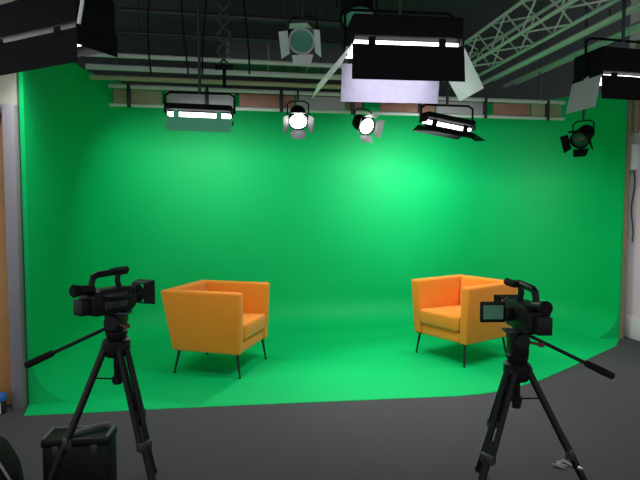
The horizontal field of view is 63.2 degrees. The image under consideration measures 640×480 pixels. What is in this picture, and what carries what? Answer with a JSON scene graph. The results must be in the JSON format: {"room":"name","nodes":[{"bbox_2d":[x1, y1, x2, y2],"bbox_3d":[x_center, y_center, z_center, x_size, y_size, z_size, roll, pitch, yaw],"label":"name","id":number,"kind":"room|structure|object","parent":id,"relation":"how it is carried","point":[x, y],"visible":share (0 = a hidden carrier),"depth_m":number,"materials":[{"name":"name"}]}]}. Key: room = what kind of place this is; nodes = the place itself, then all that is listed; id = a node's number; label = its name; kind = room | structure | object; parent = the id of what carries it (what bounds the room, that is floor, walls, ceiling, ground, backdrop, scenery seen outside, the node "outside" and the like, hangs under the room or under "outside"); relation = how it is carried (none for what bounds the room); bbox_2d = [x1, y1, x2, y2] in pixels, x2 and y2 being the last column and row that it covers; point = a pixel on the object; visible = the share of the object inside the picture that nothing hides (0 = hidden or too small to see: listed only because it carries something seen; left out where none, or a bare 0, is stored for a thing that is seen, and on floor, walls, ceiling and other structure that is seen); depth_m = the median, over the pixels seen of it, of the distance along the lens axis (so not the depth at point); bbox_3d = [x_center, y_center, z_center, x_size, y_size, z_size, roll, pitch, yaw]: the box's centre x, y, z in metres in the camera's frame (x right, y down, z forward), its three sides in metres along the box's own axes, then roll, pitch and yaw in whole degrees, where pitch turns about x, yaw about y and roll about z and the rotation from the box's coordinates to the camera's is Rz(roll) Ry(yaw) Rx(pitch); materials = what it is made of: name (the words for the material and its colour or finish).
{"room":"television studio","nodes":[
{"label":"television studio","id":0,"kind":"room"},
{"bbox_2d":[0,0,18,106],"bbox_3d":[-3.467,-0.757,3.580,2.600,4.000,0.100,-1,3,-9],"label":"wall","id":1,"kind":"structure","parent":0,"point":[9,86],"depth_m":3.72,"materials":[{"name":"beige paint"}]},
{"bbox_2d":[0,115,11,404],"bbox_3d":[-2.819,0.167,3.699,1.120,2.120,0.115,-1,3,-9],"label":"door","id":2,"kind":"structure","parent":1,"relation":"in","point":[5,366],"depth_m":3.81,"materials":[{"name":"brown wood"}]},
{"bbox_2d":[0,104,28,408],"bbox_3d":[-2.816,0.138,3.680,1.300,2.200,0.140,-1,3,-9],"label":"trim","id":3,"kind":"structure","parent":1,"relation":"attached to","point":[10,129],"depth_m":3.74,"materials":[{"name":"grey metal"}]},
{"bbox_2d":[19,28,600,310],"bbox_3d":[0.350,-1.012,8.001,12.000,4.000,0.120,-1,3,-9],"label":"wall","id":4,"kind":"structure","parent":0,"point":[555,83],"depth_m":7.64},
{"bbox_2d":[0,328,639,479],"bbox_3d":[0.500,1.267,4.080,11.000,0.100,14.000,0,3,0],"label":"floor","id":5,"kind":"structure","parent":0,"point":[435,438],"depth_m":3.33,"materials":[{"name":"grey concrete"}]},
{"bbox_2d":[0,392,6,414],"bbox_3d":[-2.293,1.165,3.716,0.100,0.147,0.099,0,3,0],"label":"canister","id":6,"kind":"object","parent":5,"relation":"on","point":[3,396],"visible":1,"depth_m":3.70,"materials":[{"name":"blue plastic"}]},
{"bbox_2d":[0,436,23,479],"bbox_3d":[-1.625,1.089,2.404,0.436,0.450,0.244,-1,4,-20],"label":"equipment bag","id":7,"kind":"object","parent":5,"relation":"on","point":[10,464],"visible":1,"depth_m":2.45,"materials":[{"name":"black fabric"}]},
{"bbox_2d":[41,422,116,479],"bbox_3d":[-1.195,1.113,2.596,0.320,0.379,0.155,0,3,-6],"label":"equipment case","id":8,"kind":"object","parent":5,"relation":"on","point":[91,455],"visible":0.93,"depth_m":2.53,"materials":[{"name":"black plastic"}]},
{"bbox_2d":[24,310,156,479],"bbox_3d":[-0.988,0.818,2.537,0.683,0.975,0.668,0,3,0],"label":"tripod","id":9,"kind":"object","parent":5,"relation":"on","point":[116,345],"visible":0.97,"depth_m":2.38,"materials":[{"name":"black plastic"}]},
{"bbox_2d":[69,266,154,316],"bbox_3d":[-0.959,0.234,2.419,0.138,0.201,0.421,2,4,28],"label":"video camera","id":10,"kind":"object","parent":9,"relation":"on","point":[92,301],"visible":1,"depth_m":2.37,"materials":[{"name":"black plastic"}]},
{"bbox_2d":[132,279,154,303],"bbox_3d":[-0.884,0.260,2.588,0.114,0.121,0.056,2,4,28],"label":"hood","id":11,"kind":"object","parent":10,"relation":"attached to","point":[147,292],"depth_m":2.56,"materials":[{"name":"black plastic"}]},
{"bbox_2d":[18,62,627,415],"bbox_3d":[0.533,-0.286,5.316,5.830,2.860,2.836,-1,3,-9],"label":"screen","id":12,"kind":"object","parent":5,"relation":"on","point":[339,226],"visible":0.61,"depth_m":6.29,"materials":[{"name":"fabric"}]},
{"bbox_2d":[161,280,269,378],"bbox_3d":[-0.941,0.797,4.833,0.750,0.745,0.746,1,3,15],"label":"armchair","id":13,"kind":"object","parent":12,"relation":"on","point":[207,316],"visible":1,"depth_m":4.52,"materials":[{"name":"orange fabric"}]},
{"bbox_2d":[243,313,264,339],"bbox_3d":[-0.869,0.784,4.812,0.599,0.156,0.510,1,3,15],"label":"seat cushion","id":14,"kind":"object","parent":13,"relation":"on","point":[253,323],"depth_m":4.74,"materials":[{"name":"orange fabric"}]},
{"bbox_2d":[411,274,517,367],"bbox_3d":[1.439,0.775,5.215,0.750,0.745,0.746,-2,4,-34],"label":"armchair","id":15,"kind":"object","parent":12,"relation":"on","point":[444,307],"visible":0.91,"depth_m":5.03,"materials":[{"name":"orange fabric"}]},
{"bbox_2d":[420,305,460,331],"bbox_3d":[1.377,0.764,5.171,0.599,0.156,0.510,-2,4,-34],"label":"seat cushion","id":16,"kind":"object","parent":15,"relation":"on","point":[443,318],"depth_m":5.04,"materials":[{"name":"orange fabric"}]},
{"bbox_2d":[475,328,614,479],"bbox_3d":[0.960,0.860,2.544,0.713,0.890,0.697,0,3,0],"label":"tripod","id":17,"kind":"object","parent":5,"relation":"on","point":[517,369],"visible":0.92,"depth_m":2.39,"materials":[{"name":"black plastic"}]},
{"bbox_2d":[480,278,552,335],"bbox_3d":[0.906,0.306,2.442,0.292,0.222,0.451,0,3,-2],"label":"video camera","id":18,"kind":"object","parent":17,"relation":"on","point":[528,317],"visible":1,"depth_m":2.40,"materials":[{"name":"black plastic"}]},
{"bbox_2d":[494,295,517,301],"bbox_3d":[0.954,0.333,2.648,0.125,0.103,0.051,0,3,0],"label":"hood","id":19,"kind":"object","parent":18,"relation":"attached to","point":[496,297],"depth_m":2.64,"materials":[{"name":"black plastic"}]},
{"bbox_2d":[551,459,571,468],"bbox_3d":[1.363,1.273,2.950,0.107,0.018,0.092,-2,4,-28],"label":"scrap","id":20,"kind":"object","parent":5,"relation":"on","point":[559,463],"visible":0.96,"depth_m":2.95,"materials":[{"name":"grey paper"}]},
{"bbox_2d":[113,0,630,52],"bbox_3d":[0.500,-2.826,3.844,11.000,0.100,14.000,0,3,0],"label":"ceiling","id":21,"kind":"structure","parent":0,"point":[482,12],"depth_m":6.86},
{"bbox_2d":[0,0,117,75],"bbox_3d":[-1.721,-1.900,3.340,1.010,1.660,0.318,2,4,26],"label":"lamp","id":22,"kind":"object","parent":21,"relation":"hanging from","point":[34,34],"visible":1,"depth_m":3.22,"materials":[{"name":"black metal"}]},
{"bbox_2d":[147,0,151,73],"bbox_3d":[-1.462,-2.128,4.485,0.076,1.371,0.016,0,3,0],"label":"hanging cable","id":23,"kind":"object","parent":21,"relation":"hanging from","point":[148,0],"visible":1,"depth_m":4.50,"materials":[{"name":"black rubber"}]},
{"bbox_2d":[181,0,188,73],"bbox_3d":[-1.171,-2.127,4.485,0.066,1.370,0.016,0,3,0],"label":"hanging cable","id":24,"kind":"object","parent":21,"relation":"hanging from","point":[181,0],"visible":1,"depth_m":4.50,"materials":[{"name":"black rubber"}]},
{"bbox_2d":[164,0,235,132],"bbox_3d":[-1.137,-1.913,4.916,0.662,1.817,0.370,0,3,-7],"label":"lamp","id":25,"kind":"object","parent":21,"relation":"hanging from","point":[178,111],"visible":1,"depth_m":4.81,"materials":[{"name":"black metal"}]},
{"bbox_2d":[201,0,206,73],"bbox_3d":[-0.959,-2.100,4.336,0.075,1.408,0.016,0,3,0],"label":"hanging cable","id":26,"kind":"object","parent":21,"relation":"hanging from","point":[205,0],"visible":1,"depth_m":4.35,"materials":[{"name":"black rubber"}]},
{"bbox_2d":[85,0,341,79],"bbox_3d":[-0.997,-2.254,5.187,2.550,1.197,0.056,-1,3,-9],"label":"pipe","id":27,"kind":"object","parent":21,"relation":"hanging from","point":[113,67],"visible":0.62,"depth_m":5.19,"materials":[{"name":"metal"}]},
{"bbox_2d":[87,0,341,67],"bbox_3d":[-0.995,-2.305,5.134,2.541,1.088,0.044,-1,3,-9],"label":"pipe","id":28,"kind":"object","parent":21,"relation":"hanging from","point":[120,55],"visible":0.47,"depth_m":5.14,"materials":[{"name":"grey metal"}]},
{"bbox_2d":[89,0,340,88],"bbox_3d":[-0.989,-2.216,5.242,2.540,1.280,0.048,-1,3,-9],"label":"pipe","id":29,"kind":"object","parent":21,"relation":"hanging from","point":[92,77],"visible":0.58,"depth_m":5.23,"materials":[{"name":"grey metal"}]},
{"bbox_2d":[215,1,233,87],"bbox_3d":[-0.851,-2.086,4.588,0.340,1.464,0.060,0,3,0],"label":"hanger","id":30,"kind":"object","parent":21,"relation":"hanging from","point":[219,66],"visible":1,"depth_m":4.60,"materials":[{"name":"black metal"}]},
{"bbox_2d":[119,0,339,46],"bbox_3d":[-0.844,-2.395,5.062,2.121,0.901,0.048,-1,3,-9],"label":"pipe","id":31,"kind":"object","parent":21,"relation":"hanging from","point":[122,32],"visible":0.84,"depth_m":5.03,"materials":[{"name":"grey metal"}]},
{"bbox_2d":[243,0,249,73],"bbox_3d":[-0.637,-2.118,4.435,0.076,1.382,0.016,0,3,0],"label":"hanging cable","id":32,"kind":"object","parent":21,"relation":"hanging from","point":[243,0],"visible":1,"depth_m":4.45,"materials":[{"name":"black rubber"}]},
{"bbox_2d":[119,0,374,26],"bbox_3d":[-0.521,-2.474,5.011,2.695,0.738,0.060,-1,3,-9],"label":"pipe","id":33,"kind":"object","parent":21,"relation":"hanging from","point":[123,10],"visible":0.61,"depth_m":4.95,"materials":[{"name":"grey metal"}]},
{"bbox_2d":[226,0,347,74],"bbox_3d":[-0.397,-2.473,6.240,1.450,0.881,0.330,-1,3,-9],"label":"ventilation duct","id":34,"kind":"object","parent":21,"relation":"hanging from","point":[258,51],"visible":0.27,"depth_m":6.11,"materials":[{"name":"grey metal"}]},
{"bbox_2d":[283,0,313,138],"bbox_3d":[-0.226,-1.968,5.495,0.332,1.773,0.378,0,3,0],"label":"spotlight","id":35,"kind":"object","parent":21,"relation":"hanging from","point":[297,119],"visible":0.98,"depth_m":5.54,"materials":[{"name":"black metal"}]},
{"bbox_2d":[279,0,320,64],"bbox_3d":[-0.170,-2.167,4.531,0.366,1.266,0.419,0,3,0],"label":"spotlight","id":36,"kind":"object","parent":21,"relation":"hanging from","point":[302,39],"visible":1,"depth_m":4.53,"materials":[{"name":"black metal"}]},
{"bbox_2d":[108,0,565,120],"bbox_3d":[0.375,-2.187,6.065,5.673,1.432,0.078,-1,3,-9],"label":"beam","id":37,"kind":"structure","parent":21,"relation":"hanging from","point":[129,98],"depth_m":6.01,"materials":[{"name":"grey metal"}]},
{"bbox_2d":[336,0,377,28],"bbox_3d":[0.304,-2.240,4.160,0.320,1.077,0.334,2,4,30],"label":"spotlight","id":38,"kind":"object","parent":21,"relation":"hanging from","point":[345,5],"visible":0.5,"depth_m":4.10,"materials":[{"name":"black metal"}]},
{"bbox_2d":[352,102,384,142],"bbox_3d":[0.487,-1.959,5.617,0.306,1.805,0.367,-2,4,-29],"label":"spotlight","id":39,"kind":"object","parent":21,"relation":"hanging from","point":[365,125],"visible":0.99,"depth_m":5.63,"materials":[{"name":"black metal"}]},
{"bbox_2d":[312,0,483,103],"bbox_3d":[0.554,-1.928,3.877,1.201,1.667,0.577,0,3,-6],"label":"lamp","id":40,"kind":"object","parent":21,"relation":"hanging from","point":[395,58],"visible":1,"depth_m":3.67,"materials":[{"name":"black metal"}]},
{"bbox_2d":[412,0,485,140],"bbox_3d":[1.310,-1.921,5.281,0.659,1.842,0.390,-1,3,-10],"label":"lamp","id":41,"kind":"object","parent":21,"relation":"hanging from","point":[438,124],"visible":0.99,"depth_m":5.18,"materials":[{"name":"black metal"}]},
{"bbox_2d":[443,0,619,81],"bbox_3d":[2.264,-2.406,4.539,0.380,0.819,5.100,-1,3,-9],"label":"truss","id":42,"kind":"object","parent":21,"relation":"hanging from","point":[563,7],"visible":0.84,"depth_m":5.41,"materials":[{"name":"metal"}]},
{"bbox_2d":[481,0,639,84],"bbox_3d":[2.601,-2.389,4.647,0.052,0.866,4.800,-1,3,-9],"label":"rail","id":43,"kind":"object","parent":21,"relation":"hanging from","point":[636,5],"visible":0.88,"depth_m":5.22,"materials":[{"name":"metal"}]},
{"bbox_2d":[493,0,639,80],"bbox_3d":[2.759,-2.422,4.672,0.044,0.802,4.800,-1,3,-9],"label":"rail","id":44,"kind":"object","parent":21,"relation":"hanging from","point":[626,0],"visible":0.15,"depth_m":5.76,"materials":[{"name":"metal"}]},
{"bbox_2d":[503,8,639,87],"bbox_3d":[2.916,-2.380,4.701,0.060,0.890,4.800,-1,3,-9],"label":"rail","id":45,"kind":"object","parent":21,"relation":"hanging from","point":[632,27],"visible":0.84,"depth_m":5.70,"materials":[{"name":"silver metal"}]},
{"bbox_2d":[560,0,594,156],"bbox_3d":[2.776,-1.868,5.477,0.387,1.971,0.306,-3,4,-40],"label":"spotlight","id":46,"kind":"object","parent":21,"relation":"hanging from","point":[580,138],"visible":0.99,"depth_m":5.51,"materials":[{"name":"black metal"}]},
{"bbox_2d":[515,8,639,84],"bbox_3d":[3.074,-2.405,4.726,0.044,0.842,4.800,-1,3,-9],"label":"rail","id":47,"kind":"object","parent":21,"relation":"hanging from","point":[638,29],"visible":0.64,"depth_m":6.09,"materials":[{"name":"metal"}]},
{"bbox_2d":[566,0,639,113],"bbox_3d":[2.561,-1.938,4.376,0.809,1.705,0.358,-1,3,-13],"label":"lamp","id":48,"kind":"object","parent":21,"relation":"hanging from","point":[616,69],"visible":1,"depth_m":4.23,"materials":[{"name":"black metal"}]},
{"bbox_2d":[625,0,639,318],"bbox_3d":[3.927,-0.764,3.695,0.100,4.000,4.600,-1,3,-9],"label":"wall","id":49,"kind":"structure","parent":0,"point":[632,288],"depth_m":5.83,"materials":[{"name":"paint"}]},
{"bbox_2d":[620,100,631,338],"bbox_3d":[3.414,-0.385,5.814,0.030,3.000,0.050,-1,3,-9],"label":"trim","id":50,"kind":"structure","parent":49,"relation":"attached to","point":[629,108],"depth_m":5.80,"materials":[{"name":"brown wood"}]},
{"bbox_2d":[624,316,639,340],"bbox_3d":[3.870,1.113,3.793,0.016,0.240,4.600,-1,3,-9],"label":"baseboard","id":51,"kind":"structure","parent":49,"relation":"attached to","point":[631,325],"depth_m":5.85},
{"bbox_2d":[631,170,635,241],"bbox_3d":[3.492,-0.380,5.807,0.016,0.802,0.054,-1,3,-9],"label":"cable","id":52,"kind":"object","parent":49,"relation":"attached to","point":[633,170],"visible":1,"depth_m":5.80,"materials":[{"name":"grey plastic"}]},
{"bbox_2d":[629,144,638,169],"bbox_3d":[3.484,-0.920,5.792,0.080,0.280,0.105,-1,3,-9],"label":"junction box","id":53,"kind":"object","parent":49,"relation":"attached to","point":[634,148],"visible":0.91,"depth_m":5.75,"materials":[{"name":"white plastic"}]},
{"bbox_2d":[633,39,639,131],"bbox_3d":[3.482,-1.685,5.700,0.060,0.992,0.060,0,3,0],"label":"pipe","id":54,"kind":"object","parent":49,"relation":"attached to","point":[636,117],"visible":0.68,"depth_m":5.70,"materials":[{"name":"metal"}]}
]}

